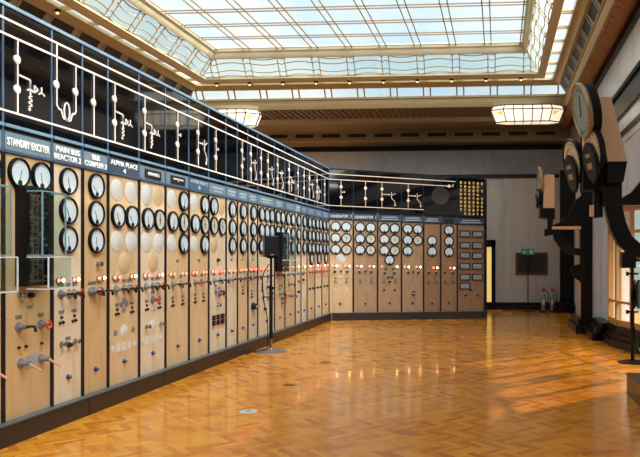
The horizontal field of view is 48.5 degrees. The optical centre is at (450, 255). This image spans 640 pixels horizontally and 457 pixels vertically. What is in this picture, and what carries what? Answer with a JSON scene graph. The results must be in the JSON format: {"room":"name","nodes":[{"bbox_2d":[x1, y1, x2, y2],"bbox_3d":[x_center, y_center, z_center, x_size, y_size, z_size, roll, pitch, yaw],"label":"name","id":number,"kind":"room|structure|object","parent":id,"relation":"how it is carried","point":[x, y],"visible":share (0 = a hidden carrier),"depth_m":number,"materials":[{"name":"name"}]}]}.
{"room":"power station control room","nodes":[
{"label":"power station control room","id":0,"kind":"room"},
{"bbox_2d":[0,309,639,456],"bbox_3d":[-2.097,1.560,5.710,12.320,0.150,31.500,0,0,4],"label":"floor","id":1,"kind":"structure","parent":0,"point":[518,383],"depth_m":7.11,"materials":[{"name":"brown wood"}]},
{"bbox_2d":[0,0,18,422],"bbox_3d":[-3.406,-0.341,5.088,0.334,3.295,0.590,0,0,4],"label":"control panel","id":2,"kind":"object","parent":1,"relation":"on","point":[2,376],"visible":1,"depth_m":5.37,"materials":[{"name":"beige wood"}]},
{"bbox_2d":[3,1,71,421],"bbox_3d":[-3.365,-0.341,5.676,0.334,3.295,0.589,0,0,4],"label":"control panel","id":3,"kind":"object","parent":1,"relation":"on","point":[27,39],"visible":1,"depth_m":5.64,"materials":[{"name":"beige metal"}]},
{"bbox_2d":[15,322,36,331],"bbox_3d":[-3.437,0.584,5.590,0.103,0.086,0.134,0,0,4],"label":"switch","id":4,"kind":"object","parent":3,"relation":"attached to","point":[19,326],"depth_m":5.56,"materials":[{"name":"grey metal"}]},
{"bbox_2d":[17,358,41,371],"bbox_3d":[-3.406,0.892,5.585,0.166,0.113,0.080,0,0,4],"label":"switch","id":5,"kind":"object","parent":3,"relation":"attached to","point":[22,363],"depth_m":5.58,"materials":[{"name":"grey metal"}]},
{"bbox_2d":[37,320,52,328],"bbox_3d":[-3.430,0.585,5.834,0.083,0.084,0.084,0,0,4],"label":"switch","id":6,"kind":"object","parent":3,"relation":"attached to","point":[41,324],"depth_m":5.82,"materials":[{"name":"red metal"}]},
{"bbox_2d":[38,354,60,366],"bbox_3d":[-3.389,0.892,5.832,0.166,0.113,0.080,0,0,4],"label":"switch","id":7,"kind":"object","parent":3,"relation":"attached to","point":[42,358],"depth_m":5.83,"materials":[{"name":"grey metal"}]},
{"bbox_2d":[52,26,84,405],"bbox_3d":[-3.420,-0.341,6.197,0.153,3.295,0.441,0,0,4],"label":"control panel","id":8,"kind":"object","parent":1,"relation":"on","point":[67,50],"visible":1,"depth_m":6.19,"materials":[{"name":"metal"}]},
{"bbox_2d":[57,290,76,298],"bbox_3d":[-3.400,0.349,6.125,0.103,0.086,0.134,0,0,4],"label":"switch","id":9,"kind":"object","parent":8,"relation":"attached to","point":[61,294],"depth_m":6.10,"materials":[{"name":"grey metal"}]},
{"bbox_2d":[66,289,84,297],"bbox_3d":[-3.391,0.349,6.244,0.103,0.086,0.134,0,0,4],"label":"switch","id":10,"kind":"object","parent":8,"relation":"attached to","point":[77,293],"depth_m":6.24,"materials":[{"name":"grey metal"}]},
{"bbox_2d":[72,289,84,297],"bbox_3d":[-3.398,0.345,6.292,0.083,0.084,0.084,0,0,4],"label":"switch","id":11,"kind":"object","parent":8,"relation":"attached to","point":[75,290],"depth_m":6.28,"materials":[{"name":"red metal"}]},
{"bbox_2d":[83,42,113,395],"bbox_3d":[-3.390,-0.341,6.626,0.153,3.295,0.419,0,0,4],"label":"control panel","id":12,"kind":"object","parent":1,"relation":"on","point":[95,61],"visible":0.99,"depth_m":6.62,"materials":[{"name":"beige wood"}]},
{"bbox_2d":[88,287,104,295],"bbox_3d":[-3.369,0.349,6.567,0.103,0.086,0.134,0,0,4],"label":"switch","id":13,"kind":"object","parent":12,"relation":"attached to","point":[92,291],"depth_m":6.56,"materials":[{"name":"grey metal"}]},
{"bbox_2d":[92,287,103,295],"bbox_3d":[-3.377,0.345,6.599,0.083,0.084,0.084,0,0,4],"label":"switch","id":14,"kind":"object","parent":12,"relation":"attached to","point":[101,290],"depth_m":6.59,"materials":[{"name":"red metal"}]},
{"bbox_2d":[97,287,113,294],"bbox_3d":[-3.358,0.349,6.718,0.103,0.086,0.134,0,0,4],"label":"switch","id":15,"kind":"object","parent":12,"relation":"attached to","point":[106,290],"depth_m":6.72,"materials":[{"name":"grey metal"}]},
{"bbox_2d":[108,55,143,386],"bbox_3d":[-3.354,-0.341,7.130,0.153,3.295,0.591,0,0,4],"label":"control panel","id":16,"kind":"object","parent":1,"relation":"on","point":[123,83],"visible":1,"depth_m":7.13,"materials":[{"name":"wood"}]},
{"bbox_2d":[113,285,128,293],"bbox_3d":[-3.338,0.349,7.001,0.103,0.086,0.134,0,0,4],"label":"switch","id":17,"kind":"object","parent":16,"relation":"attached to","point":[118,289],"depth_m":6.97,"materials":[{"name":"grey metal"}]},
{"bbox_2d":[122,285,136,292],"bbox_3d":[-3.328,0.349,7.155,0.103,0.086,0.134,0,0,4],"label":"switch","id":18,"kind":"object","parent":16,"relation":"attached to","point":[129,287],"depth_m":7.17,"materials":[{"name":"grey metal"}]},
{"bbox_2d":[127,284,137,291],"bbox_3d":[-3.333,0.345,7.223,0.083,0.084,0.084,0,0,4],"label":"switch","id":19,"kind":"object","parent":16,"relation":"attached to","point":[135,289],"depth_m":7.21,"materials":[{"name":"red metal"}]},
{"bbox_2d":[139,71,169,375],"bbox_3d":[-3.313,-0.341,7.718,0.153,3.295,0.588,0,0,4],"label":"control panel","id":20,"kind":"object","parent":1,"relation":"on","point":[152,173],"visible":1,"depth_m":7.71,"materials":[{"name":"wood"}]},
{"bbox_2d":[143,283,157,290],"bbox_3d":[-3.297,0.349,7.590,0.103,0.086,0.134,0,0,4],"label":"switch","id":21,"kind":"object","parent":20,"relation":"attached to","point":[146,286],"depth_m":7.55,"materials":[{"name":"grey metal"}]},
{"bbox_2d":[151,296,160,302],"bbox_3d":[-3.298,0.495,7.717,0.083,0.084,0.084,0,0,4],"label":"switch","id":22,"kind":"object","parent":20,"relation":"attached to","point":[153,298],"depth_m":7.70,"materials":[{"name":"red metal"}]},
{"bbox_2d":[151,283,164,289],"bbox_3d":[-3.286,0.349,7.743,0.103,0.086,0.134,0,0,4],"label":"switch","id":23,"kind":"object","parent":20,"relation":"attached to","point":[162,285],"depth_m":7.77,"materials":[{"name":"grey metal"}]},
{"bbox_2d":[0,313,331,449],"bbox_3d":[-3.281,1.396,10.084,0.387,0.178,11.174,0,0,4],"label":"plinth","id":24,"kind":"object","parent":1,"relation":"on","point":[14,431],"visible":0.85,"depth_m":7.04,"materials":[{"name":"black wood"}]},
{"bbox_2d":[165,85,191,367],"bbox_3d":[-3.272,-0.341,8.315,0.153,3.295,0.608,0,0,4],"label":"control panel","id":25,"kind":"object","parent":1,"relation":"on","point":[177,102],"visible":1,"depth_m":8.31,"materials":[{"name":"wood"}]},
{"bbox_2d":[171,281,183,287],"bbox_3d":[-3.253,0.349,8.218,0.103,0.086,0.134,0,0,4],"label":"switch","id":26,"kind":"object","parent":25,"relation":"attached to","point":[174,284],"depth_m":8.19,"materials":[{"name":"grey metal"}]},
{"bbox_2d":[179,280,191,286],"bbox_3d":[-3.239,0.349,8.425,0.103,0.086,0.134,0,0,4],"label":"switch","id":27,"kind":"object","parent":25,"relation":"attached to","point":[180,281],"depth_m":8.39,"materials":[{"name":"grey metal"}]},
{"bbox_2d":[189,96,211,359],"bbox_3d":[-3.230,-0.341,8.911,0.153,3.295,0.588,0,0,4],"label":"control panel","id":28,"kind":"object","parent":1,"relation":"on","point":[199,205],"visible":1,"depth_m":8.88,"materials":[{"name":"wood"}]},
{"bbox_2d":[193,279,201,285],"bbox_3d":[-3.223,0.345,8.793,0.083,0.084,0.084,0,0,4],"label":"switch","id":29,"kind":"object","parent":28,"relation":"attached to","point":[195,281],"depth_m":8.78,"materials":[{"name":"red metal"}]},
{"bbox_2d":[200,279,211,284],"bbox_3d":[-3.197,0.349,9.018,0.103,0.086,0.134,0,0,4],"label":"switch","id":30,"kind":"object","parent":28,"relation":"attached to","point":[204,281],"depth_m":8.98,"materials":[{"name":"grey metal"}]},
{"bbox_2d":[209,107,228,352],"bbox_3d":[-3.189,-0.341,9.498,0.153,3.295,0.588,0,0,4],"label":"control panel","id":31,"kind":"object","parent":1,"relation":"on","point":[217,119],"visible":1,"depth_m":9.51,"materials":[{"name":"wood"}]},
{"bbox_2d":[213,278,222,283],"bbox_3d":[-3.170,0.349,9.406,0.103,0.086,0.134,0,0,4],"label":"switch","id":32,"kind":"object","parent":31,"relation":"attached to","point":[215,280],"depth_m":9.37,"materials":[{"name":"grey metal"}]},
{"bbox_2d":[214,289,224,294],"bbox_3d":[-3.166,0.499,9.464,0.103,0.086,0.134,0,0,4],"label":"switch","id":33,"kind":"object","parent":31,"relation":"attached to","point":[216,291],"depth_m":9.45,"materials":[{"name":"grey metal"}]},
{"bbox_2d":[226,115,241,346],"bbox_3d":[-3.154,-0.341,10.002,0.153,3.295,0.423,0,0,4],"label":"control panel","id":34,"kind":"object","parent":1,"relation":"on","point":[231,127],"visible":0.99,"depth_m":10.01,"materials":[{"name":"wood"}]},
{"bbox_2d":[237,121,251,342],"bbox_3d":[-3.124,-0.341,10.428,0.153,3.295,0.432,0,0,4],"label":"control panel","id":35,"kind":"object","parent":1,"relation":"on","point":[242,132],"visible":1,"depth_m":10.43,"materials":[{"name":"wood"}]},
{"bbox_2d":[240,409,257,413],"bbox_3d":[-1.919,1.482,6.560,0.170,0.007,0.170,0,0,4],"label":"floor plate","id":36,"kind":"object","parent":1,"relation":"on","point":[246,411],"visible":1,"depth_m":6.54,"materials":[{"name":"grey metal"}]},
{"bbox_2d":[248,127,261,339],"bbox_3d":[-3.090,-0.341,10.857,0.160,3.295,0.428,0,0,4],"label":"control panel","id":37,"kind":"object","parent":1,"relation":"on","point":[253,306],"visible":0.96,"depth_m":10.86,"materials":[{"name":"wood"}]},
{"bbox_2d":[258,131,274,335],"bbox_3d":[-3.050,-0.341,11.487,0.153,3.295,0.834,0,0,4],"label":"control panel","id":38,"kind":"object","parent":1,"relation":"on","point":[266,145],"visible":0.7,"depth_m":11.45,"materials":[{"name":"wood"}]},
{"bbox_2d":[247,257,286,354],"bbox_3d":[-2.864,0.756,10.593,0.681,1.459,0.469,0,0,-34],"label":"speaker stand","id":39,"kind":"object","parent":1,"relation":"on","point":[270,350],"visible":1,"depth_m":10.62,"materials":[{"name":"grey metal"}]},
{"bbox_2d":[263,236,278,256],"bbox_3d":[-2.773,-0.136,10.646,0.220,0.325,0.212,0,0,-24],"label":"loudspeaker","id":40,"kind":"object","parent":39,"relation":"on","point":[270,243],"visible":1,"depth_m":10.56,"materials":[{"name":"black plastic"}]},
{"bbox_2d":[266,237,277,255],"bbox_3d":[-2.733,-0.136,10.556,0.190,0.295,0.008,0,0,-24],"label":"grille","id":41,"kind":"object","parent":40,"relation":"attached to","point":[271,242],"depth_m":10.55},
{"bbox_2d":[275,140,296,330],"bbox_3d":[-2.915,-0.341,12.186,0.324,3.295,0.579,0,0,4],"label":"control panel","id":42,"kind":"object","parent":1,"relation":"on","point":[281,262],"visible":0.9,"depth_m":12.14,"materials":[{"name":"wood"}]},
{"bbox_2d":[285,146,297,326],"bbox_3d":[-2.958,-0.341,12.795,0.153,3.295,0.631,0,0,4],"label":"control panel","id":43,"kind":"object","parent":1,"relation":"on","point":[290,213],"visible":0.82,"depth_m":12.84,"materials":[{"name":"wood"}]},
{"bbox_2d":[295,151,303,323],"bbox_3d":[-2.923,-0.341,13.302,0.153,3.295,0.384,0,0,4],"label":"control panel","id":44,"kind":"object","parent":1,"relation":"on","point":[298,202],"visible":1,"depth_m":13.29,"materials":[{"name":"wood"}]},
{"bbox_2d":[301,154,307,321],"bbox_3d":[-2.905,-0.341,13.708,0.133,3.295,0.429,0,0,4],"label":"control panel","id":45,"kind":"object","parent":1,"relation":"on","point":[304,204],"visible":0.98,"depth_m":13.69,"materials":[{"name":"wood"}]},
{"bbox_2d":[307,157,316,319],"bbox_3d":[-2.869,-0.341,14.221,0.133,3.295,0.598,0,0,4],"label":"control panel","id":46,"kind":"object","parent":1,"relation":"on","point":[311,223],"visible":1,"depth_m":14.20,"materials":[{"name":"wood"}]},
{"bbox_2d":[315,161,323,316],"bbox_3d":[-2.828,-0.341,14.802,0.133,3.295,0.566,0,0,4],"label":"control panel","id":47,"kind":"object","parent":1,"relation":"on","point":[318,166],"visible":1,"depth_m":14.83,"materials":[{"name":"wood"}]},
{"bbox_2d":[322,164,330,314],"bbox_3d":[-2.786,-0.341,15.403,0.133,3.295,0.640,0,0,4],"label":"control panel","id":48,"kind":"object","parent":1,"relation":"on","point":[325,170],"visible":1,"depth_m":15.43,"materials":[{"name":"wood"}]},
{"bbox_2d":[329,168,352,312],"bbox_3d":[-2.504,-0.341,15.748,0.554,3.295,0.134,0,0,-9],"label":"control panel","id":49,"kind":"object","parent":1,"relation":"on","point":[340,180],"visible":1,"depth_m":15.76,"materials":[{"name":"wood"}]},
{"bbox_2d":[338,347,353,348],"bbox_3d":[-1.675,1.482,11.030,0.260,0.007,0.260,0,0,4],"label":"floor plate","id":50,"kind":"object","parent":1,"relation":"on","point":[339,347],"visible":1,"depth_m":11.02,"materials":[{"name":"grey metal"}]},
{"bbox_2d":[353,170,377,311],"bbox_3d":[-1.957,-0.328,15.832,0.555,3.269,0.134,0,0,-9],"label":"control panel","id":51,"kind":"object","parent":1,"relation":"on","point":[365,182],"visible":1,"depth_m":15.85,"materials":[{"name":"beige wood"}]},
{"bbox_2d":[378,171,401,311],"bbox_3d":[-1.411,-0.315,15.915,0.552,3.243,0.134,0,0,-9],"label":"control panel","id":52,"kind":"object","parent":1,"relation":"on","point":[389,183],"visible":1,"depth_m":15.93,"materials":[{"name":"beige wood"}]},
{"bbox_2d":[332,311,486,320],"bbox_3d":[-0.950,1.396,16.104,3.600,0.178,0.394,0,0,-9],"label":"plinth","id":53,"kind":"object","parent":1,"relation":"on","point":[344,316],"visible":0.75,"depth_m":15.92,"materials":[{"name":"black"}]},
{"bbox_2d":[402,173,423,311],"bbox_3d":[-0.884,-0.301,15.995,0.515,3.217,0.135,0,0,-9],"label":"control panel","id":54,"kind":"object","parent":1,"relation":"on","point":[412,184],"visible":1,"depth_m":16.01,"materials":[{"name":"beige wood"}]},
{"bbox_2d":[424,174,440,310],"bbox_3d":[-0.433,-0.289,16.065,0.400,3.193,0.134,0,0,-9],"label":"control panel","id":55,"kind":"object","parent":1,"relation":"on","point":[432,211],"visible":1,"depth_m":16.08,"materials":[{"name":"wood"}]},
{"bbox_2d":[432,188,448,204],"bbox_3d":[-0.240,-1.376,16.094,0.410,0.410,0.009,0,0,-9],"label":"round cover","id":56,"kind":"object","parent":55,"relation":"attached to","point":[440,196],"visible":1,"depth_m":16.09,"materials":[{"name":"black metal"}]},
{"bbox_2d":[441,175,456,310],"bbox_3d":[-0.041,-0.280,16.125,0.396,3.174,0.134,0,0,-9],"label":"control panel","id":57,"kind":"object","parent":1,"relation":"on","point":[448,210],"visible":1,"depth_m":16.14,"materials":[{"name":"wood"}]},
{"bbox_2d":[457,176,486,310],"bbox_3d":[0.452,-0.271,16.529,0.700,3.155,0.784,0,0,-9],"label":"control panel","id":58,"kind":"object","parent":1,"relation":"on","point":[471,191],"visible":1,"depth_m":16.21,"materials":[{"name":"wood"}]},
{"bbox_2d":[522,249,534,311],"bbox_3d":[2.040,0.657,18.232,0.340,1.655,0.320,0,0,4],"label":"exit sign","id":59,"kind":"object","parent":1,"relation":"on","point":[527,252],"visible":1,"depth_m":18.23,"materials":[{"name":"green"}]},
{"bbox_2d":[540,288,548,312],"bbox_3d":[2.427,1.165,18.009,0.218,0.640,0.197,0,0,-9],"label":"fire extinguisher","id":60,"kind":"object","parent":1,"relation":"on","point":[543,296],"visible":1,"depth_m":17.96,"materials":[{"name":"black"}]},
{"bbox_2d":[548,288,556,312],"bbox_3d":[2.651,1.165,18.009,0.218,0.640,0.197,0,0,-9],"label":"fire extinguisher","id":61,"kind":"object","parent":1,"relation":"on","point":[551,289],"visible":0.99,"depth_m":17.95,"materials":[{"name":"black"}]},
{"bbox_2d":[554,300,574,312],"bbox_3d":[3.038,1.350,18.167,0.614,0.270,0.840,0,0,4],"label":"pillar base","id":62,"kind":"structure","parent":1,"relation":"on","point":[560,307],"depth_m":17.84,"materials":[{"name":"black"}]},
{"bbox_2d":[568,313,592,333],"bbox_3d":[2.725,1.350,13.766,0.624,0.270,1.440,0,0,4],"label":"pillar base","id":63,"kind":"structure","parent":1,"relation":"on","point":[577,324],"depth_m":13.16,"materials":[{"name":"black"}]},
{"bbox_2d":[618,258,639,364],"bbox_3d":[2.491,0.735,9.184,0.400,1.501,1.150,0,0,4],"label":"stand","id":64,"kind":"object","parent":1,"relation":"on","point":[635,286],"visible":1,"depth_m":9.53,"materials":[{"name":"black metal"}]},
{"bbox_2d":[625,373,639,406],"bbox_3d":[2.062,1.374,6.300,0.520,0.222,2.220,0,0,4],"label":"wooden block","id":65,"kind":"object","parent":1,"relation":"on","point":[633,379],"visible":1,"depth_m":7.07,"materials":[{"name":"brown wood"}]},
{"bbox_2d":[253,106,572,132],"bbox_3d":[-2.699,-3.740,5.702,10.720,0.190,31.000,0,0,4],"label":"ceiling","id":66,"kind":"structure","parent":0,"point":[444,126],"depth_m":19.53,"materials":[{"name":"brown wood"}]},
{"bbox_2d":[208,105,262,127],"bbox_3d":[-5.733,-3.530,17.643,1.822,0.511,0.543,0,0,4],"label":"lantern","id":67,"kind":"object","parent":66,"relation":"attached to","point":[249,115],"visible":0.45,"depth_m":17.39,"materials":[{"name":"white glass"}]},
{"bbox_2d":[198,0,616,109],"bbox_3d":[-2.831,-3.845,4.308,9.790,0.280,26.440,0,0,4],"label":"trim","id":68,"kind":"structure","parent":66,"relation":"attached to","point":[606,8],"depth_m":17.26,"materials":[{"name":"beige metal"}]},
{"bbox_2d":[4,0,591,96],"bbox_3d":[-2.897,-4.176,4.313,9.442,0.418,26.200,0,0,4],"label":"frame","id":69,"kind":"structure","parent":68,"relation":"attached to","point":[21,4],"depth_m":15.68,"materials":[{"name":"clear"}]},
{"bbox_2d":[60,5,195,80],"bbox_3d":[-7.151,-4.298,4.610,0.230,0.035,25.520,0,0,4],"label":"ceiling lights","id":70,"kind":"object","parent":69,"relation":"attached to","point":[65,7],"depth_m":13.63,"materials":[{"name":"clear glass"}]},
{"bbox_2d":[78,0,211,76],"bbox_3d":[-6.748,-4.553,4.582,0.317,0.437,24.800,0,0,4],"label":"window","id":71,"kind":"structure","parent":69,"relation":"attached to","point":[113,1],"depth_m":14.16,"materials":[{"name":"clear glass"}]},
{"bbox_2d":[126,0,534,59],"bbox_3d":[-2.831,-4.845,4.308,7.650,0.260,24.300,0,0,4],"label":"window","id":72,"kind":"structure","parent":69,"relation":"attached to","point":[233,38],"depth_m":15.47,"materials":[{"name":"clear glass"}]},
{"bbox_2d":[206,52,536,77],"bbox_3d":[-1.977,-4.555,16.529,8.150,0.434,0.318,0,0,4],"label":"window","id":73,"kind":"structure","parent":69,"relation":"attached to","point":[523,58],"depth_m":16.53,"materials":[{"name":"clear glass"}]},
{"bbox_2d":[527,0,553,71],"bbox_3d":[1.085,-4.555,4.034,0.318,0.435,24.800,0,0,4],"label":"window","id":74,"kind":"structure","parent":69,"relation":"attached to","point":[535,3],"depth_m":13.79,"materials":[{"name":"clear glass"}]},
{"bbox_2d":[546,10,572,73],"bbox_3d":[1.488,-4.298,4.006,0.230,0.035,25.520,0,0,4],"label":"window","id":75,"kind":"structure","parent":69,"relation":"attached to","point":[563,11],"depth_m":13.75,"materials":[{"name":"clear glass"}]},
{"bbox_2d":[195,85,558,99],"bbox_3d":[-1.923,-4.085,17.297,9.550,0.236,0.182,0,0,4],"label":"window","id":76,"kind":"structure","parent":68,"relation":"attached to","point":[558,85],"depth_m":17.31,"materials":[{"name":"clear glass"}]},
{"bbox_2d":[561,0,602,91],"bbox_3d":[1.853,-4.085,3.980,0.182,0.236,26.200,0,0,4],"label":"window","id":77,"kind":"structure","parent":68,"relation":"attached to","point":[595,5],"depth_m":13.12,"materials":[{"name":"black"}]},
{"bbox_2d":[259,115,562,134],"bbox_3d":[-1.737,-3.690,19.594,9.600,0.150,1.750,0,0,4],"label":"trim","id":78,"kind":"structure","parent":66,"relation":"attached to","point":[469,118],"depth_m":18.85,"materials":[{"name":"beige paint"}]},
{"bbox_2d":[491,100,564,124],"bbox_3d":[1.898,-3.530,17.109,1.822,0.511,0.543,0,0,4],"label":"lantern","id":79,"kind":"object","parent":66,"relation":"attached to","point":[525,112],"visible":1,"depth_m":16.88,"materials":[{"name":"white glass"}]},
{"bbox_2d":[559,0,638,131],"bbox_3d":[2.646,-3.655,10.889,0.340,0.170,18.267,0,0,4],"label":"ceiling","id":80,"kind":"structure","parent":66,"relation":"attached to","point":[623,9],"depth_m":11.90,"materials":[{"name":"brown wood"}]},
{"bbox_2d":[299,149,564,218],"bbox_3d":[-1.611,-0.855,21.264,10.720,4.680,0.200,0,0,4],"label":"wall","id":81,"kind":"structure","parent":0,"point":[460,162],"depth_m":21.06,"materials":[{"name":"grey stone"}]},
{"bbox_2d":[290,144,563,151],"bbox_3d":[-1.714,-3.350,21.221,10.520,0.310,0.300,0,0,4],"label":"trim","id":82,"kind":"structure","parent":81,"relation":"attached to","point":[539,146],"depth_m":21.01,"materials":[{"name":"black wood"}]},
{"bbox_2d":[345,178,558,301],"bbox_3d":[0.064,-0.315,19.052,6.670,3.600,0.120,0,0,4],"label":"wall","id":83,"kind":"structure","parent":0,"point":[513,221],"depth_m":18.87,"materials":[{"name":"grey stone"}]},
{"bbox_2d":[487,240,495,309],"bbox_3d":[0.946,0.533,18.960,0.565,1.905,0.180,0,0,4],"label":"door","id":84,"kind":"structure","parent":83,"relation":"in","point":[491,244],"depth_m":18.86,"materials":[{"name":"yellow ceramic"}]},
{"bbox_2d":[444,174,558,177],"bbox_3d":[0.130,-2.165,19.990,6.670,0.100,2.100,0,0,4],"label":"trim","id":85,"kind":"structure","parent":83,"relation":"attached to","point":[467,175],"depth_m":18.85,"materials":[{"name":"black"}]},
{"bbox_2d":[496,302,555,309],"bbox_3d":[2.144,1.385,18.806,1.846,0.200,0.080,0,0,4],"label":"baseboard","id":86,"kind":"structure","parent":83,"relation":"attached to","point":[499,305],"depth_m":18.80,"materials":[{"name":"black wood"}]},
{"bbox_2d":[515,252,547,274],"bbox_3d":[2.201,0.223,18.817,0.869,0.600,0.050,0,0,4],"label":"framed piece","id":87,"kind":"object","parent":83,"relation":"attached to","point":[538,263],"visible":0.96,"depth_m":18.81,"materials":[{"name":"brown wood"}]},
{"bbox_2d":[518,255,544,271],"bbox_3d":[2.202,0.223,18.822,0.729,0.460,0.020,0,0,4],"label":"picture","id":88,"kind":"object","parent":87,"relation":"attached to","point":[536,262],"depth_m":18.81,"materials":[{"name":"black"}]},
{"bbox_2d":[559,170,575,301],"bbox_3d":[3.107,-0.365,18.233,0.484,3.700,0.500,0,0,4],"label":"pillar","id":89,"kind":"structure","parent":0,"point":[567,197],"depth_m":17.99,"materials":[{"name":"black metal"}]},
{"bbox_2d":[576,183,603,317],"bbox_3d":[2.795,-0.215,13.831,0.494,3.400,1.100,0,0,4],"label":"pillar","id":90,"kind":"structure","parent":0,"point":[588,293],"depth_m":13.30,"materials":[{"name":"black metal"}]},
{"bbox_2d":[535,167,585,282],"bbox_3d":[2.107,-0.586,13.277,0.955,2.228,0.629,0,0,4],"label":"bracket","id":91,"kind":"object","parent":90,"relation":"attached to","point":[544,197],"visible":1,"depth_m":13.15,"materials":[{"name":"brown metal"}]},
{"bbox_2d":[570,17,639,320],"bbox_3d":[2.828,-1.115,5.316,1.000,5.200,31.000,0,0,4],"label":"wall","id":92,"kind":"structure","parent":0,"point":[628,56],"depth_m":11.96,"materials":[{"name":"grey stone"}]},
{"bbox_2d":[266,128,569,146],"bbox_3d":[-1.744,-3.575,20.792,10.520,0.480,0.760,0,0,4],"label":"trim","id":93,"kind":"structure","parent":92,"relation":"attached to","point":[560,137],"depth_m":20.46,"materials":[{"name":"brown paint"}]},
{"bbox_2d":[572,304,607,340],"bbox_3d":[2.827,1.330,14.912,0.340,0.310,5.845,0,0,4],"label":"baseboard","id":94,"kind":"structure","parent":92,"relation":"attached to","point":[598,326],"depth_m":12.25,"materials":[{"name":"black"}]},
{"bbox_2d":[562,83,639,267],"bbox_3d":[1.968,-0.829,7.417,1.438,1.932,1.096,0,0,4],"label":"wall-mounted gauges","id":95,"kind":"object","parent":92,"relation":"attached to","point":[598,163],"visible":1,"depth_m":7.37,"materials":[{"name":"brown metal"}]},
{"bbox_2d":[573,0,639,143],"bbox_3d":[2.332,-2.789,4.323,0.090,1.852,28.950,0,0,4],"label":"trim","id":96,"kind":"structure","parent":92,"relation":"attached to","point":[628,92],"depth_m":10.99,"materials":[{"name":"black"}]},
{"bbox_2d":[601,322,639,354],"bbox_3d":[3.039,1.320,10.006,0.466,0.330,3.995,0,0,-9],"label":"baseboard","id":97,"kind":"structure","parent":92,"relation":"attached to","point":[618,337],"depth_m":11.08,"materials":[{"name":"black wood"}]},
{"bbox_2d":[608,206,639,330],"bbox_3d":[3.018,0.182,9.996,0.209,1.945,4.035,0,0,-9],"label":"window","id":98,"kind":"structure","parent":92,"relation":"in","point":[617,320],"depth_m":11.32,"materials":[{"name":"beige wood"}]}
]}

